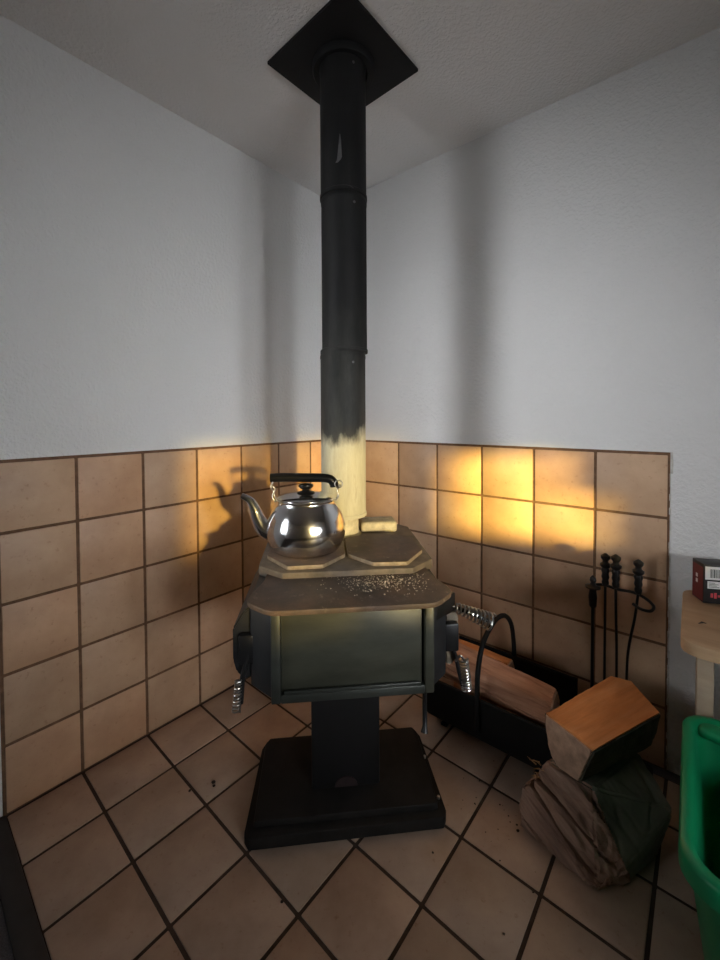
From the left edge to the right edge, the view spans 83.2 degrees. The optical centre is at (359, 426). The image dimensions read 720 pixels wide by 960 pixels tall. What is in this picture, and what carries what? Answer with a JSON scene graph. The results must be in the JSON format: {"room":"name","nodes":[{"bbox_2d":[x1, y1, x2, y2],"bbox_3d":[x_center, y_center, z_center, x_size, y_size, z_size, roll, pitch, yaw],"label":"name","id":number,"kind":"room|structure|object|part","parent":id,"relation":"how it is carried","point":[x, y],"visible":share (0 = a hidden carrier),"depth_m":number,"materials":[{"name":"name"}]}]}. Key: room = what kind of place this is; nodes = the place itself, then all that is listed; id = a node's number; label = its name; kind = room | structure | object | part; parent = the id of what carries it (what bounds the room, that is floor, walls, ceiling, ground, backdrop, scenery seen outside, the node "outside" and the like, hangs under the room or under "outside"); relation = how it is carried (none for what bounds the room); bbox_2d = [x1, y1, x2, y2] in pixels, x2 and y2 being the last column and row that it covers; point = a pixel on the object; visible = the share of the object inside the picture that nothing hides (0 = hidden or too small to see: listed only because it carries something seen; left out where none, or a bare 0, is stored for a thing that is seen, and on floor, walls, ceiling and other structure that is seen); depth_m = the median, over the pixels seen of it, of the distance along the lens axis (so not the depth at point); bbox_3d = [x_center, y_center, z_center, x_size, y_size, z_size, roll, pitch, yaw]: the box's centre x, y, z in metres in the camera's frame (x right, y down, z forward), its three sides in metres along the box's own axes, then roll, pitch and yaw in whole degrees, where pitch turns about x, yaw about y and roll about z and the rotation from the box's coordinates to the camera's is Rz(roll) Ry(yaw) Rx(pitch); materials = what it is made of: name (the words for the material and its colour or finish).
{"room":"living room","nodes":[
{"label":"living room","id":0,"kind":"room"},
{"bbox_2d":[0,15,321,816],"bbox_3d":[-1.548,-0.006,0.684,0.127,2.340,4.440,1,2,40],"label":"wall","id":1,"kind":"structure","parent":0,"point":[161,281],"depth_m":1.44,"materials":[{"name":"white paint"}]},
{"bbox_2d":[0,816,49,959],"bbox_3d":[-0.098,1.166,0.356,2.530,0.011,0.050,1,2,40],"label":"trim","id":2,"kind":"structure","parent":1,"relation":"attached to","point":[26,939],"depth_m":0.97,"materials":[{"name":"black"}]},
{"bbox_2d":[0,676,703,959],"bbox_3d":[-0.048,1.246,-0.562,4.100,0.120,4.500,1,2,40],"label":"floor","id":3,"kind":"structure","parent":0,"point":[119,860],"depth_m":1.04,"materials":[{"name":"brown tile"}]},
{"bbox_2d":[188,760,533,934],"bbox_3d":[-0.015,1.143,1.147,1.046,0.008,0.465,0,1,0],"label":"crumbs","id":4,"kind":"object","parent":3,"relation":"on","point":[213,781],"visible":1,"depth_m":1.16,"materials":[{"name":"brown wood"}]},
{"bbox_2d":[231,516,496,850],"bbox_3d":[-0.006,0.724,1.194,0.642,0.840,0.628,0,1,-6],"label":"wood stove","id":5,"kind":"object","parent":3,"relation":"on","point":[338,651],"visible":0.98,"depth_m":1.04,"materials":[{"name":"metal"}]},
{"bbox_3d":[-0.266,0.575,0.941,0.035,0.130,0.013,-1,1,-23],"label":"handle","id":6,"kind":"part","parent":5,"relation":"part of","materials":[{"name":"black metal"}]},
{"bbox_3d":[-0.293,0.507,1.120,0.045,0.172,0.332,0,1,-6],"label":"door","id":7,"kind":"part","parent":5,"relation":"part of","materials":[{"name":"black metal"}]},
{"bbox_2d":[240,473,344,557],"bbox_3d":[-0.174,0.244,1.185,0.270,0.222,0.227,1,2,31],"label":"kettle","id":8,"kind":"object","parent":5,"relation":"on","point":[306,523],"visible":1,"depth_m":1.10,"materials":[{"name":"silver metal"}]},
{"bbox_3d":[-0.287,0.266,1.165,0.113,0.149,0.066,0,1,-4],"label":"spout","id":9,"kind":"part","parent":8,"relation":"part of","materials":[{"name":"silver metal"}]},
{"bbox_3d":[-0.160,0.156,1.172,0.196,0.043,0.030,0,1,-4],"label":"handle","id":10,"kind":"part","parent":8,"relation":"part of","materials":[{"name":"black plastic"}]},
{"bbox_3d":[-0.156,0.199,1.173,0.167,0.013,0.167,0,1,-4],"label":"lid","id":11,"kind":"part","parent":8,"relation":"part of","materials":[{"name":"silver metal"}]},
{"bbox_3d":[-0.156,0.179,1.172,0.052,0.028,0.052,0,1,-4],"label":"knob","id":12,"kind":"part","parent":8,"relation":"part of","materials":[{"name":"black plastic"}]},
{"bbox_3d":[-0.154,0.361,1.172,0.216,0.011,0.258,0,1,-6],"label":"cooking lid","id":13,"kind":"part","parent":5,"relation":"part of","materials":[{"name":"metal"}]},
{"bbox_2d":[319,52,367,519],"bbox_3d":[-0.055,-0.444,1.352,0.161,1.485,0.157,0,1,0],"label":"flue pipe","id":14,"kind":"object","parent":5,"relation":"on","point":[343,197],"visible":0.95,"depth_m":1.29,"materials":[{"name":"grey metal"}]},
{"bbox_3d":[-0.049,1.115,1.284,0.570,0.054,0.332,0,1,-6],"label":"plate","id":15,"kind":"part","parent":5,"relation":"part of","materials":[{"name":"black metal"}]},
{"bbox_3d":[-0.024,0.501,0.901,0.341,0.204,0.020,0,1,-6],"label":"frame","id":16,"kind":"part","parent":5,"relation":"part of","materials":[{"name":"black metal"}]},
{"bbox_3d":[-0.028,0.391,1.019,0.470,0.012,0.300,0,1,-6],"label":"hearth plate","id":17,"kind":"part","parent":5,"relation":"part of","materials":[{"name":"metal"}]},
{"bbox_3d":[-0.017,0.495,0.907,0.314,0.174,0.010,0,1,-6],"label":"panel","id":18,"kind":"part","parent":5,"relation":"part of","materials":[{"name":"metal"}]},
{"bbox_2d":[317,574,428,595],"bbox_3d":[0.029,0.383,0.978,0.298,0.003,0.125,0,1,-6],"label":"crumbs","id":19,"kind":"object","parent":5,"relation":"on","point":[389,574],"visible":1,"depth_m":0.99,"materials":[{"name":"beige food"}]},
{"bbox_3d":[0.068,0.360,1.194,0.216,0.011,0.258,0,1,-6],"label":"cooking lid","id":20,"kind":"part","parent":5,"relation":"part of","materials":[{"name":"metal"}]},
{"bbox_3d":[0.162,0.689,1.028,0.018,0.182,0.024,0,1,-6],"label":"damper rod","id":21,"kind":"part","parent":5,"relation":"part of","materials":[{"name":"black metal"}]},
{"bbox_3d":[0.212,0.504,1.170,0.034,0.170,0.332,0,1,-6],"label":"door","id":22,"kind":"part","parent":5,"relation":"part of","materials":[{"name":"black metal"}]},
{"bbox_3d":[0.233,0.574,0.995,0.049,0.135,0.011,0,1,3],"label":"handle","id":23,"kind":"part","parent":5,"relation":"part of","materials":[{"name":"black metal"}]},
{"bbox_3d":[0.261,0.453,0.992,0.130,0.066,0.011,0,1,-2],"label":"handle","id":24,"kind":"part","parent":5,"relation":"part of","materials":[{"name":"silver metal"}]},
{"bbox_2d":[427,613,577,774],"bbox_3d":[0.512,0.917,1.493,0.460,0.436,0.340,1,2,39],"label":"carrier","id":25,"kind":"object","parent":3,"relation":"on","point":[518,737],"visible":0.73,"depth_m":1.40,"materials":[{"name":"black metal"}]},
{"bbox_2d":[453,682,491,703],"bbox_3d":[0.555,1.057,1.553,0.397,0.096,0.091,1,2,39],"label":"log","id":26,"kind":"object","parent":25,"relation":"in","point":[456,685],"visible":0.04,"depth_m":1.62,"materials":[{"name":"brown wood"}]},
{"bbox_2d":[459,639,514,668],"bbox_3d":[0.475,0.936,1.630,0.262,0.095,0.094,1,2,39],"label":"log","id":27,"kind":"object","parent":26,"relation":"on","point":[509,662],"visible":0.27,"depth_m":1.58,"materials":[{"name":"brown wood"}]},
{"bbox_3d":[0.506,0.868,1.497,0.018,0.336,0.340,1,2,42],"label":"handle","id":28,"kind":"part","parent":25,"relation":"part of","materials":[{"name":"black metal"}]},
{"bbox_3d":[0.482,1.059,1.463,0.396,0.094,0.089,1,2,39],"label":"log","id":29,"kind":"object","parent":25,"relation":"in","visible":0},
{"bbox_2d":[443,642,559,727],"bbox_3d":[0.466,0.910,1.457,0.438,0.184,0.132,1,2,39],"label":"log","id":30,"kind":"object","parent":29,"relation":"on","point":[514,691],"visible":0.59,"depth_m":1.38,"materials":[{"name":"brown wood"}]},
{"bbox_2d":[519,753,671,890],"bbox_3d":[0.652,1.053,1.117,0.365,0.205,0.226,-1,1,-14],"label":"bag","id":31,"kind":"object","parent":3,"relation":"on","point":[605,827],"visible":0.88,"depth_m":1.07,"materials":[{"name":"beige fabric"}]},
{"bbox_2d":[545,676,660,780],"bbox_3d":[0.718,0.875,1.178,0.376,0.130,0.161,-1,1,-27],"label":"log","id":32,"kind":"object","parent":31,"relation":"on","point":[611,721],"visible":1,"depth_m":1.13,"materials":[{"name":"brown wood"}]},
{"bbox_2d":[585,575,655,775],"bbox_3d":[0.867,0.826,1.367,0.207,0.620,0.084,1,2,39],"label":"stand","id":33,"kind":"object","parent":3,"relation":"on","point":[592,586],"visible":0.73,"depth_m":1.40,"materials":[{"name":"black metal"}]},
{"bbox_3d":[0.809,0.820,1.413,0.048,0.609,0.048,1,2,39],"label":"post","id":34,"kind":"part","parent":33,"relation":"part of","materials":[{"name":"black metal"}]},
{"bbox_2d":[600,553,610,679],"bbox_3d":[0.838,0.763,1.389,0.034,0.665,0.035,-1,1,-11],"label":"poker","id":35,"kind":"object","parent":33,"relation":"hanging from","point":[605,565],"visible":0.69,"depth_m":1.38,"materials":[{"name":"black metal"}]},
{"bbox_3d":[0.837,0.489,1.382,0.034,0.115,0.034,1,2,39],"label":"handle","id":36,"kind":"part","parent":35,"relation":"part of","materials":[{"name":"black metal"}]},
{"bbox_2d":[610,554,621,677],"bbox_3d":[0.853,0.756,1.356,0.034,0.662,0.034,1,2,39],"label":"brush","id":37,"kind":"object","parent":33,"relation":"hanging from","point":[615,566],"visible":0.47,"depth_m":1.35,"materials":[{"name":"black metal"}]},
{"bbox_3d":[0.851,0.482,1.349,0.034,0.115,0.034,1,2,39],"label":"handle","id":38,"kind":"part","parent":37,"relation":"part of","materials":[{"name":"black metal"}]},
{"bbox_3d":[0.879,0.565,1.351,0.055,0.043,0.180,-1,2,-36],"label":"hook rail","id":39,"kind":"part","parent":33,"relation":"part of","materials":[{"name":"black metal"}]},
{"bbox_2d":[625,559,644,679],"bbox_3d":[0.898,0.762,1.334,0.060,0.659,0.034,0,1,21],"label":"shovel","id":40,"kind":"object","parent":33,"relation":"hanging from","point":[638,572],"visible":0.44,"depth_m":1.32,"materials":[{"name":"black metal"}]},
{"bbox_3d":[0.909,0.491,1.323,0.034,0.115,0.034,1,2,39],"label":"handle","id":41,"kind":"part","parent":40,"relation":"part of","materials":[{"name":"black metal"}]},
{"bbox_2d":[678,715,719,959],"bbox_3d":[0.870,0.957,0.781,0.400,0.384,0.505,1,2,39],"label":"plastic tub","id":42,"kind":"object","parent":3,"relation":"on","point":[699,808],"visible":1,"depth_m":0.88,"materials":[{"name":"green plastic"}]},
{"bbox_2d":[680,590,719,717],"bbox_3d":[1.148,0.832,0.954,0.620,0.625,0.396,1,2,39],"label":"side table","id":43,"kind":"object","parent":3,"relation":"on","point":[700,621],"visible":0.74,"depth_m":1.08,"materials":[{"name":"brown wood"}]},
{"bbox_3d":[1.054,0.843,1.247,0.036,0.590,0.044,1,2,39],"label":"leg","id":44,"kind":"part","parent":43,"relation":"part of","materials":[{"name":"brown wood"}]},
{"bbox_3d":[0.944,0.847,1.112,0.036,0.590,0.044,1,2,39],"label":"leg","id":45,"kind":"part","parent":43,"relation":"part of","materials":[{"name":"brown wood"}]},
{"bbox_2d":[692,558,719,603],"bbox_3d":[1.052,0.460,1.204,0.086,0.114,0.059,0,1,13],"label":"carton","id":46,"kind":"object","parent":43,"relation":"on","point":[706,572],"visible":1,"depth_m":1.19,"materials":[{"name":"cardboard"}]},
{"bbox_2d":[0,0,719,195],"bbox_3d":[-0.060,-1.204,-0.618,4.100,0.100,4.500,1,2,40],"label":"ceiling","id":47,"kind":"structure","parent":0,"point":[484,66],"depth_m":1.31,"materials":[{"name":"paint"}]},
{"bbox_2d":[267,0,417,105],"bbox_3d":[-0.054,-1.182,1.345,0.354,0.034,0.354,1,2,41],"label":"ceiling plate","id":48,"kind":"object","parent":47,"relation":"attached to","point":[340,25],"visible":0.66,"depth_m":1.27,"materials":[{"name":"black metal"}]},
{"bbox_2d":[365,27,719,774],"bbox_3d":[1.422,-0.029,1.050,3.920,2.340,0.127,1,2,39],"label":"wall","id":49,"kind":"structure","parent":0,"point":[543,288],"depth_m":1.50,"materials":[{"name":"white paint"}]},
{"bbox_2d":[666,452,672,765],"bbox_3d":[1.012,0.602,1.326,0.010,1.038,0.009,1,2,39],"label":"trim","id":50,"kind":"structure","parent":49,"relation":"attached to","point":[671,453],"depth_m":1.32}
]}

